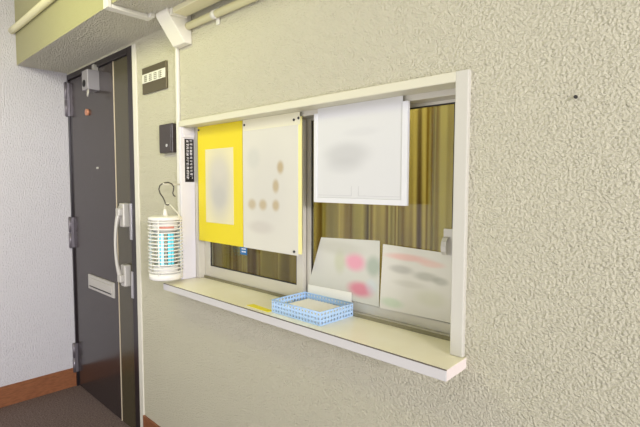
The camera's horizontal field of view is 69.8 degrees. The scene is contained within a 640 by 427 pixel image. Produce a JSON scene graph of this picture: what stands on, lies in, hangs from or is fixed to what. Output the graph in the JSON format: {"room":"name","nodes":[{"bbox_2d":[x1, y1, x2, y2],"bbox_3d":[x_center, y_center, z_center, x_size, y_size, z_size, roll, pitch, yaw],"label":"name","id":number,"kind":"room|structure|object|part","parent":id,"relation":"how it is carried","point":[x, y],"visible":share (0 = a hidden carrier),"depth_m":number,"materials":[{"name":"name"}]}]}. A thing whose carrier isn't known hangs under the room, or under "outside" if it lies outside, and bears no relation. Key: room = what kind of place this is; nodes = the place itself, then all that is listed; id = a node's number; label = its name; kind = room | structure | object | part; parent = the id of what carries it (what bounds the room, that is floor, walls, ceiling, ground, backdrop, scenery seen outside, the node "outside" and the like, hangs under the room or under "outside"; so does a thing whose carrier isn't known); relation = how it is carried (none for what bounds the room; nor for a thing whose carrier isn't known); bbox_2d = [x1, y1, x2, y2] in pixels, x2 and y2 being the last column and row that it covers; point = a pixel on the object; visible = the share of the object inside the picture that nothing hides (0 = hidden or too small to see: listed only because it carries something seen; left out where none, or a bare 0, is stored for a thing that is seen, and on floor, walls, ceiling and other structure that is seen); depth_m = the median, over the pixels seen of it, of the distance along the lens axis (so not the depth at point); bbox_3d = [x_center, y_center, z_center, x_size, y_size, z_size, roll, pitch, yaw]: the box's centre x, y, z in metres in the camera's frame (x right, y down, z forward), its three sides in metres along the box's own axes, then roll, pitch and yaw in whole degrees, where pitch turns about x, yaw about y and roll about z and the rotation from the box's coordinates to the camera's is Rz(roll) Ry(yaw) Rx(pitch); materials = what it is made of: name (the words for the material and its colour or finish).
{"room":"apartment building lobby","nodes":[
{"label":"apartment building lobby","id":0,"kind":"room"},
{"bbox_2d":[0,0,74,386],"bbox_3d":[-2.378,-0.110,2.273,0.130,2.600,2.330,4,5,43],"label":"wall","id":1,"kind":"structure","parent":0,"point":[37,326],"depth_m":2.83,"materials":[{"name":"white paint"}]},
{"bbox_2d":[8,0,54,33],"bbox_3d":[0.131,-0.948,0.854,5.379,0.043,0.037,4,5,43],"label":"pipe","id":2,"kind":"object","parent":1,"relation":"attached to","point":[40,6],"visible":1,"depth_m":2.42,"materials":[{"name":"beige metal"}]},
{"bbox_2d":[0,368,76,407],"bbox_3d":[-2.378,1.131,2.257,0.008,0.125,2.196,4,5,43],"label":"baseboard","id":3,"kind":"structure","parent":1,"relation":"attached to","point":[32,388],"depth_m":2.88,"materials":[{"name":"brown wood"}]},
{"bbox_2d":[0,385,129,426],"bbox_3d":[0.736,1.287,1.721,5.530,0.100,3.900,4,5,43],"label":"floor","id":4,"kind":"structure","parent":0,"point":[74,406],"depth_m":2.69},
{"bbox_2d":[67,0,639,426],"bbox_3d":[0.383,-0.031,1.167,5.400,2.600,0.130,4,5,43],"label":"wall","id":5,"kind":"structure","parent":0,"point":[552,323],"depth_m":1.08,"materials":[{"name":"beige paint"}]},
{"bbox_2d":[64,46,139,426],"bbox_3d":[-1.279,0.153,2.668,0.942,2.030,0.127,4,5,43],"label":"door","id":6,"kind":"structure","parent":5,"relation":"in","point":[98,96],"depth_m":2.63,"materials":[{"name":"black metal"}]},
{"bbox_3d":[-1.343,0.160,2.770,0.668,1.987,0.039,4,5,43],"label":"panel","id":7,"kind":"part","parent":6,"relation":"part of","materials":[{"name":"brown metal"}]},
{"bbox_3d":[-1.029,0.180,2.471,0.185,1.987,0.039,4,5,43],"label":"panel","id":8,"kind":"part","parent":6,"relation":"part of","materials":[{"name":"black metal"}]},
{"bbox_3d":[-1.028,0.165,2.420,0.050,0.440,0.036,4,5,43],"label":"handle","id":9,"kind":"part","parent":6,"relation":"part of","materials":[{"name":"grey metal"}]},
{"bbox_3d":[-0.976,0.042,2.371,0.022,0.188,0.009,4,5,43],"label":"strike plate","id":10,"kind":"part","parent":6,"relation":"part of","materials":[{"name":"silver metal"}]},
{"bbox_3d":[-0.977,0.372,2.392,0.022,0.140,0.009,4,5,43],"label":"strike plate","id":11,"kind":"part","parent":6,"relation":"part of","materials":[{"name":"silver metal"}]},
{"bbox_2d":[14,0,212,72],"bbox_3d":[0.246,-1.041,0.955,5.400,0.558,0.275,4,5,43],"label":"beam","id":12,"kind":"structure","parent":5,"relation":"attached to","point":[66,36],"depth_m":2.25,"materials":[{"name":"beige"}]},
{"bbox_2d":[103,0,154,20],"bbox_3d":[-0.765,-1.082,1.830,0.067,0.554,0.184,4,5,43],"label":"duct","id":13,"kind":"object","parent":5,"relation":"attached to","point":[107,5],"visible":1,"depth_m":1.84,"materials":[{"name":"white plastic"}]},
{"bbox_2d":[131,43,144,426],"bbox_3d":[-0.877,0.173,2.377,0.042,2.030,0.136,4,5,43],"label":"trim","id":14,"kind":"structure","parent":5,"relation":"attached to","point":[134,54],"depth_m":2.32,"materials":[{"name":"beige"}]},
{"bbox_2d":[143,415,159,426],"bbox_3d":[0.688,1.218,0.856,4.415,0.150,0.010,4,5,43],"label":"baseboard","id":15,"kind":"structure","parent":5,"relation":"attached to","point":[147,422],"depth_m":2.33,"materials":[{"name":"brown wood"}]},
{"bbox_2d":[142,60,167,94],"bbox_3d":[-0.768,-0.628,2.129,0.232,0.122,0.012,4,5,43],"label":"name plate","id":16,"kind":"object","parent":5,"relation":"attached to","point":[154,77],"visible":1,"depth_m":2.12,"materials":[{"name":"brown plastic"}]},
{"bbox_2d":[159,123,176,153],"bbox_3d":[-0.683,-0.336,2.054,0.114,0.128,0.028,4,5,43],"label":"intercom","id":17,"kind":"object","parent":5,"relation":"attached to","point":[167,132],"visible":0.97,"depth_m":2.03,"materials":[{"name":"grey plastic"}]},
{"bbox_3d":[-0.692,-0.335,2.048,0.102,0.120,0.003,4,5,43],"label":"plate","id":18,"kind":"part","parent":17,"relation":"part of","materials":[{"name":"grey plastic"}]},
{"bbox_2d":[156,7,191,48],"bbox_3d":[-0.599,-0.764,1.893,0.114,0.120,0.108,4,5,43],"label":"duct cover","id":19,"kind":"object","parent":5,"relation":"attached to","point":[173,24],"visible":0.88,"depth_m":1.88,"materials":[{"name":"beige plastic"}]},
{"bbox_2d":[175,48,179,269],"bbox_3d":[-0.618,-0.218,2.011,0.018,1.010,0.013,4,5,43],"label":"duct","id":20,"kind":"object","parent":5,"relation":"attached to","point":[177,71],"visible":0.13,"depth_m":1.99,"materials":[{"name":"white plastic"}]},
{"bbox_2d":[173,0,220,15],"bbox_3d":[0.838,-0.720,0.515,3.868,0.021,0.064,4,5,43],"label":"duct","id":21,"kind":"object","parent":5,"relation":"attached to","point":[188,7],"visible":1,"depth_m":1.77,"materials":[{"name":"beige"}]},
{"bbox_2d":[185,0,257,29],"bbox_3d":[0.863,-0.679,0.556,3.884,0.065,0.033,4,5,43],"label":"pipe","id":22,"kind":"object","parent":5,"relation":"attached to","point":[218,12],"visible":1,"depth_m":1.74,"materials":[{"name":"beige metal"}]},
{"bbox_2d":[163,277,465,381],"bbox_3d":[-0.127,0.335,1.567,1.321,0.028,0.187,4,5,43],"label":"shelf","id":23,"kind":"object","parent":5,"relation":"attached to","point":[430,356],"depth_m":1.32,"materials":[{"name":"beige laminate"}]},
{"bbox_3d":[-0.205,0.322,1.566,0.026,0.001,0.120,-3,5,-44],"label":"yellow strip","id":24,"kind":"part","parent":23,"relation":"part of","materials":[{"name":"yellow plastic"}]},
{"bbox_2d":[271,292,352,325],"bbox_3d":[-0.026,0.306,1.494,0.222,0.043,0.155,4,5,43],"label":"basket","id":25,"kind":"object","parent":23,"relation":"on","point":[277,304],"visible":0.9,"depth_m":1.45,"materials":[{"name":"blue plastic"}]},
{"bbox_2d":[281,299,345,323],"bbox_3d":[-0.019,0.313,1.481,0.179,0.026,0.124,4,5,43],"label":"paper stack","id":26,"kind":"object","parent":25,"relation":"in","point":[319,306],"visible":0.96,"depth_m":1.48,"materials":[{"name":"white paper"}]},
{"bbox_2d":[178,69,470,356],"bbox_3d":[-0.085,-0.019,1.605,1.330,0.708,0.143,4,5,43],"label":"window","id":27,"kind":"structure","parent":5,"relation":"in","point":[454,88],"depth_m":1.41,"materials":[{"name":"beige metal"}]},
{"bbox_2d":[184,139,193,181],"bbox_3d":[-0.574,-0.233,2.018,0.001,0.188,0.045,4,5,43],"label":"sticker","id":28,"kind":"object","parent":27,"relation":"attached to","point":[189,143],"visible":1,"depth_m":2.02,"materials":[{"name":"black plastic"}]},
{"bbox_2d":[198,121,243,246],"bbox_3d":[-0.417,-0.121,1.901,0.318,0.494,0.012,4,5,43],"label":"poster","id":29,"kind":"object","parent":27,"relation":"attached to","point":[220,146],"visible":1,"depth_m":1.89,"materials":[{"name":"yellow paper"}]},
{"bbox_2d":[240,247,246,254],"bbox_3d":[-0.303,0.140,1.819,0.044,0.048,0.003,4,5,43],"label":"tag","id":30,"kind":"object","parent":29,"relation":"attached to","point":[243,250],"visible":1,"depth_m":1.82,"materials":[{"name":"blue"}]},
{"bbox_3d":[-0.283,-0.026,1.841,0.633,0.640,0.016,4,5,43],"label":"sash","id":31,"kind":"part","parent":27,"relation":"part of","materials":[{"name":"silver metal"}]},
{"bbox_2d":[243,112,301,255],"bbox_3d":[-0.182,-0.106,1.678,0.324,0.494,0.011,4,5,43],"label":"poster","id":32,"kind":"object","parent":27,"relation":"attached to","point":[272,145],"visible":1,"depth_m":1.66,"materials":[{"name":"white paper"}]},
{"bbox_2d":[308,284,351,305],"bbox_3d":[0.030,0.284,1.566,0.202,0.062,0.004,4,5,43],"label":"paper card","id":33,"kind":"object","parent":27,"relation":"on","point":[333,293],"visible":0.57,"depth_m":1.56,"materials":[{"name":"white paper"}]},
{"bbox_2d":[307,237,379,306],"bbox_3d":[0.072,0.180,1.532,0.318,0.206,0.009,4,5,43],"label":"poster","id":34,"kind":"object","parent":27,"relation":"in","point":[349,265],"visible":1,"depth_m":1.50,"materials":[{"name":"white paper"}]},
{"bbox_2d":[314,96,409,205],"bbox_3d":[0.114,-0.182,1.392,0.360,0.305,0.012,4,5,43],"label":"poster","id":35,"kind":"object","parent":27,"relation":"hanging from","point":[361,149],"visible":1,"depth_m":1.37,"materials":[{"name":"white paper"}]},
{"bbox_3d":[-0.014,-0.182,1.508,0.015,0.289,0.004,4,5,43],"label":"rail","id":36,"kind":"part","parent":35,"relation":"part of","materials":[{"name":"white plastic"}]},
{"bbox_3d":[0.110,-0.037,1.399,0.327,0.016,0.004,4,5,43],"label":"rail","id":37,"kind":"part","parent":35,"relation":"part of","materials":[{"name":"white plastic"}]},
{"bbox_3d":[0.235,-0.166,1.272,0.018,0.289,0.004,4,5,43],"label":"rail","id":38,"kind":"part","parent":35,"relation":"part of","materials":[{"name":"white plastic"}]},
{"bbox_3d":[0.179,0.001,1.428,0.628,0.642,0.016,4,5,43],"label":"sash","id":39,"kind":"part","parent":27,"relation":"part of","materials":[{"name":"clear glass"}]},
{"bbox_2d":[380,244,451,322],"bbox_3d":[0.277,0.198,1.331,0.249,0.199,0.006,4,5,43],"label":"poster","id":40,"kind":"object","parent":27,"relation":"attached to","point":[417,282],"visible":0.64,"depth_m":1.33,"materials":[{"name":"white paper"}]},
{"bbox_3d":[0.346,0.078,1.246,0.033,0.072,0.025,4,5,43],"label":"sash handle","id":41,"kind":"part","parent":27,"relation":"part of","materials":[{"name":"grey plastic"}]},
{"bbox_3d":[0.384,0.003,1.159,0.034,0.692,0.143,4,5,43],"label":"frame","id":42,"kind":"part","parent":27,"relation":"part of","materials":[{"name":"beige metal"}]},
{"bbox_3d":[0.778,-0.108,2.376,3.100,2.600,2.170,4,5,43],"label":"wall","id":43,"kind":"structure","parent":0,"visible":0},
{"bbox_3d":[0.096,-0.493,1.633,2.896,0.024,0.024,4,5,43],"label":"rail","id":44,"kind":"object","parent":43,"relation":"attached to","visible":0},
{"bbox_2d":[213,242,295,282],"bbox_3d":[-0.447,0.337,2.182,1.135,1.710,0.066,4,5,43],"label":"curtain","id":45,"kind":"object","parent":44,"relation":"hanging from","point":[275,265],"visible":0.02,"depth_m":2.04,"materials":[{"name":"brown fabric"}]},
{"bbox_2d":[314,104,453,304],"bbox_3d":[0.432,0.391,1.388,1.295,1.710,0.071,4,5,43],"label":"curtain","id":46,"kind":"object","parent":44,"relation":"hanging from","point":[421,224],"visible":0.09,"depth_m":1.48,"materials":[{"name":"fabric"}]},
{"bbox_3d":[-0.634,-0.128,1.976,0.006,0.012,0.094,4,5,43],"label":"nail","id":47,"kind":"object","parent":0,"visible":0},
{"bbox_2d":[158,182,175,205],"bbox_3d":[-0.651,-0.084,1.953,0.074,0.102,0.005,0,4,0],"label":"wire hook","id":48,"kind":"object","parent":47,"relation":"hanging from","point":[164,182],"visible":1,"depth_m":1.95,"materials":[{"name":"grey metal"}]},
{"bbox_2d":[147,203,182,280],"bbox_3d":[-0.662,0.117,1.966,0.144,0.325,0.144,4,5,43],"label":"lamp","id":49,"kind":"object","parent":48,"relation":"hanging from","point":[168,270],"visible":1,"depth_m":1.93,"materials":[{"name":"white plastic"}]},
{"bbox_2d":[153,263,178,273],"bbox_3d":[-0.662,0.235,1.974,0.104,0.032,0.104,4,5,43],"label":"bug zapper","id":50,"kind":"object","parent":49,"relation":"attached to","point":[159,268],"depth_m":1.93,"materials":[{"name":"white plastic"}]},
{"bbox_2d":[149,271,182,280],"bbox_3d":[-0.662,0.265,1.976,0.140,0.028,0.140,4,5,43],"label":"tray","id":51,"kind":"object","parent":49,"relation":"on","point":[153,275],"depth_m":1.92,"materials":[{"name":"white plastic"}]}
]}

